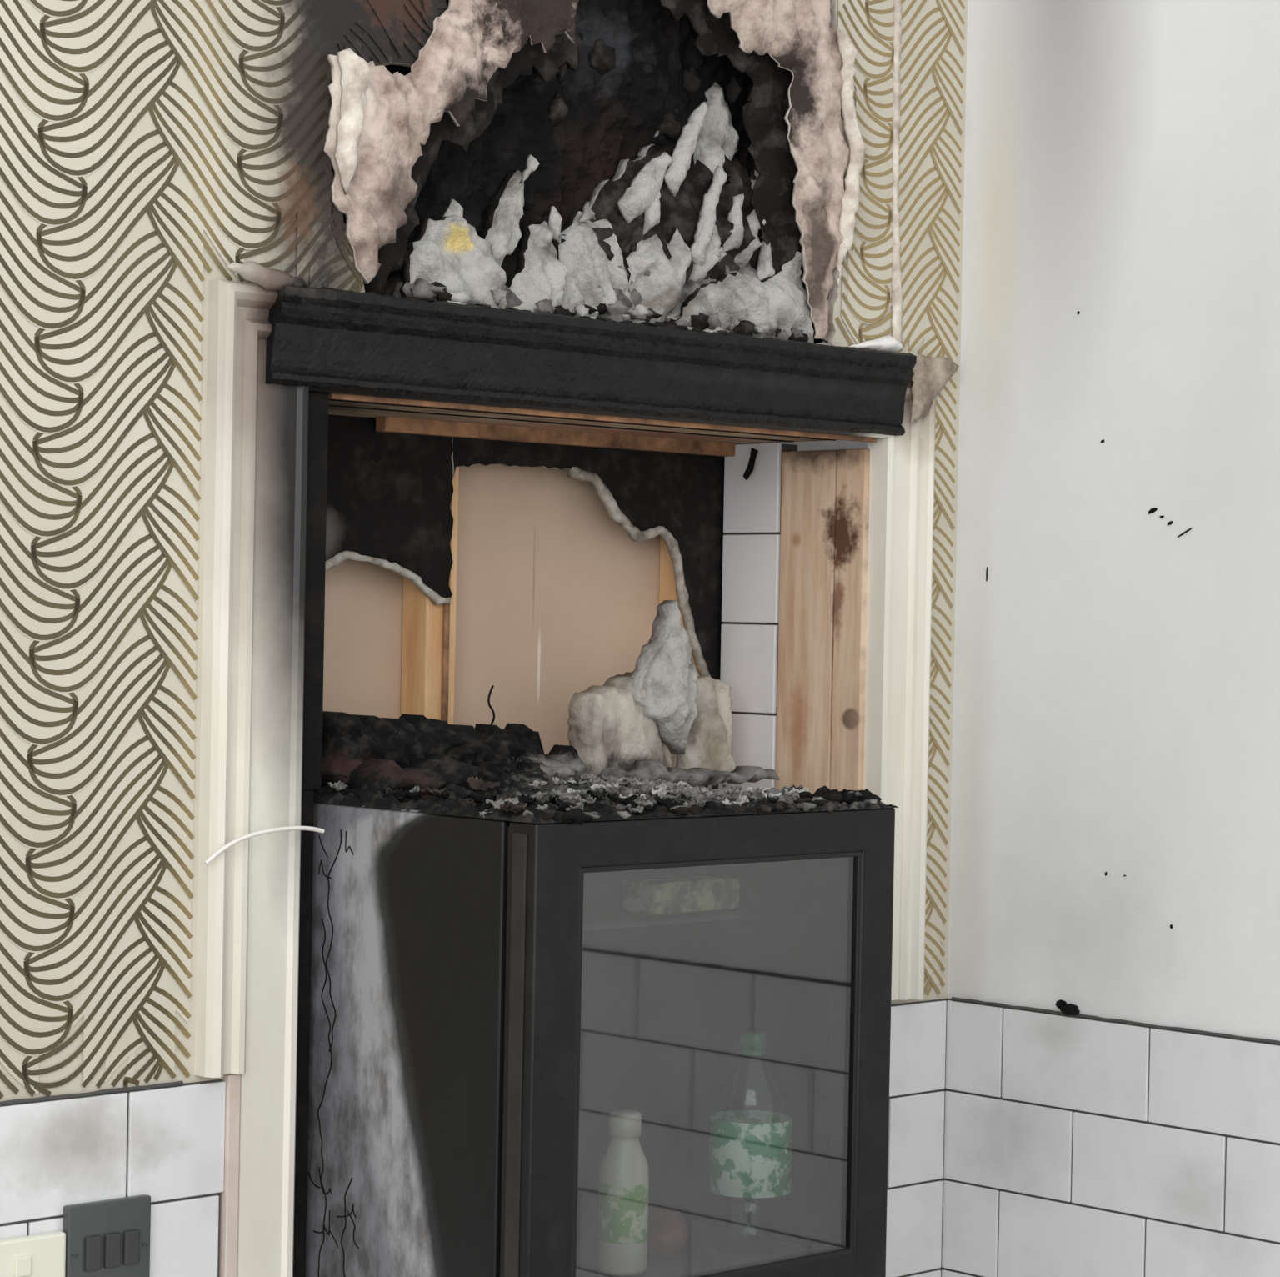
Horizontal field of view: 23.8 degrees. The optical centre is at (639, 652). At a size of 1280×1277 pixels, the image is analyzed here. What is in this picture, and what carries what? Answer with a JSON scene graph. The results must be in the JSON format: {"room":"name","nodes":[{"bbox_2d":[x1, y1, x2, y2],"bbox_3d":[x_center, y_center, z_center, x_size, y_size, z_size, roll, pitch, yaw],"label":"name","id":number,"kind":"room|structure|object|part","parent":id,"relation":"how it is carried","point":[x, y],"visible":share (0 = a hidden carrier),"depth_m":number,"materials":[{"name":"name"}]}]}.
{"room":"fire-damaged room","nodes":[
{"label":"fire-damaged room","id":0,"kind":"room"},
{"bbox_2d":[0,0,967,1276],"bbox_3d":[-0.951,0.245,2.227,3.600,2.620,0.014,0,1,-44],"label":"wall","id":1,"kind":"structure","parent":0,"point":[836,337],"depth_m":2.77,"materials":[{"name":"beige paper"}]},
{"bbox_2d":[0,1079,222,1276],"bbox_3d":[-1.326,0.941,1.879,2.586,1.122,0.008,0,1,-44],"label":"grout","id":2,"kind":"object","parent":1,"relation":"attached to","point":[215,1080],"visible":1,"depth_m":2.72,"materials":[{"name":"grey"}]},
{"bbox_2d":[0,1080,225,1276],"bbox_3d":[-1.323,0.942,1.878,2.588,1.121,0.008,0,1,-44],"label":"tiles","id":3,"kind":"structure","parent":1,"relation":"attached to","point":[55,1154],"depth_m":2.70,"materials":[{"name":"white tile"}]},
{"bbox_2d":[0,1230,65,1276],"bbox_3d":[-0.552,0.544,2.589,0.146,0.086,0.016,0,1,-44],"label":"electrical socket","id":4,"kind":"object","parent":3,"relation":"attached to","point":[43,1254],"visible":1,"depth_m":2.61,"materials":[{"name":"beige plastic"}]},
{"bbox_2d":[0,1080,183,1105],"bbox_3d":[-0.606,0.385,2.545,0.540,0.005,0.004,0,1,-44],"label":"soot line","id":5,"kind":"object","parent":3,"relation":"on","point":[177,1082],"visible":1,"depth_m":2.66,"materials":[{"name":"grey tile"}]},
{"bbox_2d":[62,1194,150,1276],"bbox_3d":[-0.467,0.524,2.671,0.087,0.086,0.014,0,1,-44],"label":"light switch","id":6,"kind":"object","parent":3,"relation":"attached to","point":[107,1237],"visible":1,"depth_m":2.67,"materials":[{"name":"grey plastic"}]},
{"bbox_2d":[220,1073,240,1276],"bbox_3d":[-0.374,0.502,2.772,0.014,0.236,0.010,0,1,-44],"label":"tile trim","id":7,"kind":"structure","parent":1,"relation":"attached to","point":[229,1197],"depth_m":2.77,"materials":[{"name":"beige plastic"}]},
{"bbox_2d":[204,825,324,864],"bbox_3d":[-0.338,0.174,2.758,0.133,0.032,0.008,0,1,-44],"label":"power cable","id":8,"kind":"object","parent":1,"relation":"attached to","point":[229,844],"visible":1,"depth_m":2.75,"materials":[{"name":"white plastic"}]},
{"bbox_2d":[225,260,309,290],"bbox_3d":[-0.333,-0.339,2.748,0.095,0.024,0.009,0,1,-44],"label":"scrap","id":9,"kind":"object","parent":1,"relation":"attached to","point":[268,278],"visible":1,"depth_m":2.74,"materials":[{"name":"white paper"}]},
{"bbox_2d":[293,390,328,1276],"bbox_3d":[-0.357,0.188,2.879,0.028,0.862,0.144,0,1,-44],"label":"trim","id":10,"kind":"structure","parent":1,"relation":"attached to","point":[318,402],"depth_m":2.83,"materials":[{"name":"black wood"}]},
{"bbox_2d":[0,0,964,1099],"bbox_3d":[-0.270,-0.246,2.853,1.744,1.267,0.002,0,1,-44],"label":"wallpaper pattern","id":11,"kind":"object","parent":1,"relation":"attached to","point":[130,130],"visible":0.96,"depth_m":2.69,"materials":[{"name":"beige paper"}]},
{"bbox_2d":[194,279,935,1077],"bbox_3d":[-0.035,0.027,3.072,0.976,0.716,0.027,0,1,-44],"label":"trim","id":12,"kind":"structure","parent":1,"relation":"attached to","point":[238,312],"depth_m":2.75,"materials":[{"name":"beige paint"}]},
{"bbox_2d":[236,337,910,1276],"bbox_3d":[-0.041,0.160,3.091,0.902,0.924,0.034,0,1,-44],"label":"door frame","id":13,"kind":"structure","parent":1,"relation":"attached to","point":[268,1082],"depth_m":2.80,"materials":[{"name":"beige paint"}]},
{"bbox_2d":[265,285,916,435],"bbox_3d":[-0.020,-0.287,3.064,0.867,0.092,0.035,0,1,-44],"label":"mantel shelf","id":14,"kind":"object","parent":1,"relation":"attached to","point":[318,337],"depth_m":3.01,"materials":[{"name":"black wood"}]},
{"bbox_2d":[410,296,424,299],"bbox_3d":[-0.214,-0.334,2.876,0.022,0.006,0.024,0,1,-44],"label":"flake","id":15,"kind":"object","parent":14,"relation":"on","point":[417,297],"depth_m":2.87,"materials":[{"name":"black"}]},
{"bbox_2d":[424,297,434,301],"bbox_3d":[-0.202,-0.334,2.885,0.012,0.005,0.021,0,1,-44],"label":"flake","id":16,"kind":"object","parent":14,"relation":"on","point":[426,298],"depth_m":2.88,"materials":[{"name":"black"}]},
{"bbox_2d":[446,300,467,304],"bbox_3d":[-0.177,-0.334,2.912,0.022,0.006,0.022,0,1,-44],"label":"flake","id":17,"kind":"object","parent":14,"relation":"on","point":[458,302],"depth_m":2.91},
{"bbox_2d":[475,303,490,307],"bbox_3d":[-0.152,-0.334,2.935,0.011,0.006,0.023,0,1,-44],"label":"flake","id":18,"kind":"object","parent":14,"relation":"on","point":[483,305],"depth_m":2.93,"materials":[{"name":"grey"}]},
{"bbox_2d":[601,317,614,321],"bbox_3d":[-0.036,-0.332,3.045,0.022,0.005,0.021,0,1,-44],"label":"flake","id":19,"kind":"object","parent":14,"relation":"on","point":[607,319],"depth_m":3.04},
{"bbox_2d":[638,321,658,326],"bbox_3d":[0.008,-0.332,3.082,0.020,0.005,0.020,0,1,-44],"label":"flake","id":20,"kind":"object","parent":14,"relation":"on","point":[645,322],"depth_m":3.07,"materials":[{"name":"black"}]},
{"bbox_2d":[667,325,688,329],"bbox_3d":[0.038,-0.332,3.114,0.026,0.006,0.022,0,1,-44],"label":"flake","id":21,"kind":"object","parent":14,"relation":"on","point":[680,327],"depth_m":3.11,"materials":[{"name":"black"}]},
{"bbox_2d":[690,326,701,330],"bbox_3d":[0.054,-0.332,3.130,0.023,0.006,0.021,0,1,-44],"label":"flake","id":22,"kind":"object","parent":14,"relation":"on","point":[695,328],"depth_m":3.12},
{"bbox_2d":[701,329,717,332],"bbox_3d":[0.071,-0.331,3.149,0.018,0.005,0.020,0,1,-44],"label":"flake","id":23,"kind":"object","parent":14,"relation":"on","point":[707,330],"depth_m":3.14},
{"bbox_2d":[716,330,729,334],"bbox_3d":[0.083,-0.331,3.159,0.014,0.006,0.022,0,1,-44],"label":"flake","id":24,"kind":"object","parent":14,"relation":"on","point":[722,332],"depth_m":3.15,"materials":[{"name":"black"}]},
{"bbox_2d":[817,342,832,345],"bbox_3d":[0.198,-0.331,3.273,0.024,0.005,0.020,0,1,-44],"label":"flake","id":25,"kind":"object","parent":14,"relation":"on","point":[827,343],"depth_m":3.27,"materials":[{"name":"grey"}]},
{"bbox_2d":[848,335,903,352],"bbox_3d":[0.264,-0.341,3.349,0.090,0.020,0.016,0,1,-44],"label":"paper scrap","id":26,"kind":"object","parent":14,"relation":"on","point":[887,342],"depth_m":3.35,"materials":[{"name":"white paper"}]},
{"bbox_2d":[323,0,865,343],"bbox_3d":[-0.056,-0.568,3.107,0.860,0.620,0.159,0,1,-44],"label":"charred recess lining","id":27,"kind":"object","parent":1,"relation":"attached to","point":[578,87],"visible":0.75,"depth_m":3.15,"materials":[{"name":"white paper"}]},
{"bbox_2d":[383,81,814,343],"bbox_3d":[-0.025,-0.466,3.125,0.107,0.301,0.593,2,1,44],"label":"rubble","id":28,"kind":"object","parent":27,"relation":"on","point":[664,241],"visible":0.86,"depth_m":3.15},
{"bbox_2d":[327,392,879,444],"bbox_3d":[-0.147,-0.252,3.221,0.810,0.018,0.362,0,1,-44],"label":"soffit","id":29,"kind":"structure","parent":1,"relation":"attached to","point":[332,410],"depth_m":3.22,"materials":[{"name":"brown wood"}]},
{"bbox_2d":[375,416,734,456],"bbox_3d":[-0.083,-0.237,3.348,0.520,0.018,0.016,0,1,-44],"label":"batten","id":30,"kind":"object","parent":29,"relation":"attached to","point":[387,424],"visible":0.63,"depth_m":3.32,"materials":[{"name":"brown wood"}]},
{"bbox_2d":[328,404,794,442],"bbox_3d":[-0.100,-0.243,3.193,0.760,0.004,0.003,0,1,-44],"label":"batten","id":31,"kind":"object","parent":29,"relation":"attached to","point":[351,407],"visible":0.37,"depth_m":3.20,"materials":[{"name":"brown wood"}]},
{"bbox_2d":[328,398,835,440],"bbox_3d":[-0.055,-0.241,3.146,0.760,0.004,0.003,0,1,-44],"label":"batten","id":32,"kind":"object","parent":29,"relation":"attached to","point":[328,398],"visible":0.24,"depth_m":3.13,"materials":[{"name":"brown wood"}]},
{"bbox_2d":[329,393,875,442],"bbox_3d":[-0.015,-0.238,3.104,0.760,0.008,0.006,0,1,-44],"label":"batten","id":33,"kind":"object","parent":29,"relation":"attached to","point":[332,396],"visible":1,"depth_m":3.07,"materials":[{"name":"brown wood"}]},
{"bbox_2d":[830,448,869,790],"bbox_3d":[0.241,0.209,3.412,0.040,0.871,0.044,0,1,-44],"label":"stud","id":34,"kind":"object","parent":1,"relation":"attached to","point":[852,485],"visible":0.34,"depth_m":3.39,"materials":[{"name":"brown wood"}]},
{"bbox_2d":[775,449,837,797],"bbox_3d":[0.196,0.207,3.460,0.038,0.871,0.084,0,1,-44],"label":"stud","id":35,"kind":"object","parent":34,"relation":"attached to","point":[808,477],"visible":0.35,"depth_m":3.44,"materials":[{"name":"brown wood"}]},
{"bbox_2d":[718,442,797,793],"bbox_3d":[0.121,0.175,3.509,0.058,0.831,0.088,0,1,-44],"label":"tiles","id":36,"kind":"structure","parent":35,"relation":"attached to","point":[752,477],"depth_m":3.50,"materials":[{"name":"grey tile"}]},
{"bbox_2d":[890,0,902,349],"bbox_3d":[0.287,-0.561,3.374,0.026,0.448,0.007,0,1,-44],"label":"paper","id":37,"kind":"object","parent":1,"relation":"attached to","point":[896,289],"visible":1,"depth_m":3.37,"materials":[{"name":"white paper"}]},
{"bbox_2d":[887,998,947,1276],"bbox_3d":[0.292,0.954,3.431,0.129,1.122,0.008,0,1,-44],"label":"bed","id":38,"kind":"object","parent":1,"relation":"attached to","point":[940,999],"visible":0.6,"depth_m":3.44,"materials":[{"name":"grey"}]},
{"bbox_2d":[885,1000,946,1276],"bbox_3d":[0.291,0.956,3.427,0.122,1.121,0.008,0,1,-44],"label":"tiles","id":39,"kind":"structure","parent":38,"relation":"attached to","point":[917,1042],"depth_m":3.43,"materials":[{"name":"white tile"}]},
{"bbox_2d":[909,355,959,422],"bbox_3d":[0.322,-0.293,3.386,0.105,0.077,0.009,0,1,-44],"label":"scrap","id":40,"kind":"object","parent":1,"relation":"attached to","point":[931,375],"visible":1,"depth_m":3.38,"materials":[{"name":"beige paper"}]},
{"bbox_2d":[322,443,749,789],"bbox_3d":[-0.293,0.085,3.262,1.180,1.100,0.015,0,1,-44],"label":"wall","id":41,"kind":"structure","parent":0,"point":[556,600],"depth_m":3.40,"materials":[{"name":"beige paint"}]},
{"bbox_2d":[400,466,459,724],"bbox_3d":[-0.232,0.199,3.283,0.042,0.875,0.042,0,1,-44],"label":"stud","id":42,"kind":"object","parent":41,"relation":"attached to","point":[422,637],"visible":0.02,"depth_m":3.27,"materials":[{"name":"brown wood"}]},
{"bbox_2d":[325,414,724,787],"bbox_3d":[-0.172,-0.050,3.293,0.862,0.412,0.013,0,1,-44],"label":"burnt plasterboard","id":43,"kind":"object","parent":42,"relation":"attached to","point":[389,495],"visible":0.53,"depth_m":3.27,"materials":[{"name":"black paint"}]},
{"bbox_2d":[659,536,704,787],"bbox_3d":[0.046,0.201,3.550,0.042,0.875,0.042,0,1,-44],"label":"stud","id":44,"kind":"object","parent":41,"relation":"attached to","point":[667,578],"visible":0.02,"depth_m":3.54,"materials":[{"name":"brown wood"}]},
{"bbox_2d":[764,0,1279,1040],"bbox_3d":[1.282,0.274,2.557,0.080,2.600,4.600,0,1,-44],"label":"wall","id":45,"kind":"structure","parent":0,"point":[1117,683],"depth_m":3.30,"materials":[{"name":"white paint"}]},
{"bbox_2d":[985,566,987,581],"bbox_3d":[0.391,-0.088,3.430,0.002,0.016,0.001,0,1,-44],"label":"soot fleck","id":46,"kind":"object","parent":45,"relation":"attached to","point":[987,567],"visible":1,"depth_m":3.43,"materials":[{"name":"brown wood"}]},
{"bbox_2d":[940,1000,1279,1276],"bbox_3d":[1.585,0.995,2.174,0.008,1.121,3.596,0,1,-44],"label":"tiles","id":47,"kind":"structure","parent":45,"relation":"attached to","point":[1198,1082],"depth_m":3.30,"materials":[{"name":"white tile"}]},
{"bbox_2d":[951,996,1279,1044],"bbox_3d":[0.870,0.410,2.921,0.002,0.005,1.488,0,1,-44],"label":"soot line","id":48,"kind":"object","parent":47,"relation":"on","point":[969,1000],"visible":1,"depth_m":3.28,"materials":[{"name":"grey tile"}]},
{"bbox_2d":[1060,1003,1079,1014],"bbox_3d":[0.470,0.391,3.332,0.013,0.013,0.026,0,1,-44],"label":"crumb","id":49,"kind":"object","parent":48,"relation":"on","point":[1070,1008],"visible":1,"depth_m":3.33,"materials":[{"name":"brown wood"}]},
{"bbox_2d":[1055,999,1066,1009],"bbox_3d":[0.463,0.387,3.341,0.009,0.011,0.016,0,1,-44],"label":"crumb","id":50,"kind":"object","parent":49,"relation":"on","point":[1060,1002],"visible":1,"depth_m":3.34,"materials":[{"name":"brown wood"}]},
{"bbox_2d":[941,998,1279,1276],"bbox_3d":[1.585,0.994,2.177,0.008,1.122,3.600,0,1,-44],"label":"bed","id":51,"kind":"object","parent":45,"relation":"attached to","point":[947,1089],"visible":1,"depth_m":3.30,"materials":[{"name":"grey"}]},
{"bbox_2d":[1147,507,1157,514],"bbox_3d":[0.550,-0.152,3.265,0.002,0.007,0.012,0,1,-44],"label":"soot fleck","id":52,"kind":"object","parent":45,"relation":"attached to","point":[1153,509],"visible":1,"depth_m":3.26,"materials":[{"name":"black"}]},
{"bbox_2d":[1176,527,1192,537],"bbox_3d":[0.579,-0.127,3.235,0.002,0.010,0.019,0,1,-44],"label":"soot fleck","id":53,"kind":"object","parent":45,"relation":"attached to","point":[1189,529],"visible":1,"depth_m":3.23,"materials":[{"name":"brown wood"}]},
{"bbox_3d":[-0.036,1.588,1.334,3.700,0.050,4.600,0,1,-44],"label":"floor","id":54,"kind":"structure","parent":0,"visible":0},
{"bbox_3d":[-0.122,1.085,2.985,0.476,0.915,0.545,0,1,-44],"label":"base cabinet","id":55,"kind":"object","parent":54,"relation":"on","visible":0},
{"bbox_2d":[305,802,894,1276],"bbox_3d":[-0.099,0.385,2.967,0.470,0.484,0.502,0,1,-44],"label":"fridge","id":56,"kind":"object","parent":55,"relation":"on","point":[647,1047],"visible":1,"depth_m":2.84,"materials":[{"name":"metal"}]},
{"bbox_3d":[-0.275,0.383,2.829,0.022,0.484,0.458,0,1,-44],"label":"panel","id":57,"kind":"part","parent":56,"relation":"part of","materials":[{"name":"metal"}]},
{"bbox_3d":[-0.107,0.389,2.642,0.008,0.464,0.018,0,1,-44],"label":"door edge trim","id":58,"kind":"part","parent":56,"relation":"part of","materials":[{"name":"rubber"}]},
{"bbox_2d":[312,600,898,824],"bbox_3d":[0.000,0.048,3.047,0.715,0.206,0.509,0,1,-44],"label":"debris pile","id":59,"kind":"object","parent":56,"relation":"on","point":[645,740],"visible":0.98,"depth_m":3.00,"materials":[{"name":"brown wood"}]},
{"bbox_2d":[597,1109,649,1275],"bbox_3d":[-0.015,0.506,2.859,0.048,0.150,0.048,0,1,-44],"label":"juice bottle","id":60,"kind":"object","parent":56,"relation":"in","point":[623,1181],"depth_m":2.84,"materials":[{"name":"beige plastic"}]},
{"bbox_3d":[-0.121,0.603,2.989,0.428,0.048,0.450,0,1,-44],"label":"panel","id":61,"kind":"part","parent":56,"relation":"part of","materials":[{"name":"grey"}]},
{"bbox_3d":[0.062,0.390,2.801,0.468,0.484,0.038,0,1,-44],"label":"door frame","id":62,"kind":"part","parent":56,"relation":"part of","materials":[{"name":"black metal"}]},
{"bbox_3d":[0.047,0.386,3.138,0.022,0.484,0.458,0,1,-44],"label":"panel","id":63,"kind":"part","parent":56,"relation":"part of","materials":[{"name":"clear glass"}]},
{"bbox_2d":[709,1030,792,1198],"bbox_3d":[0.108,0.477,2.977,0.080,0.211,0.080,0,1,-44],"label":"water bottle","id":64,"kind":"object","parent":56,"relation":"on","point":[751,1152],"depth_m":2.96,"materials":[{"name":"clear plastic"}]}
]}

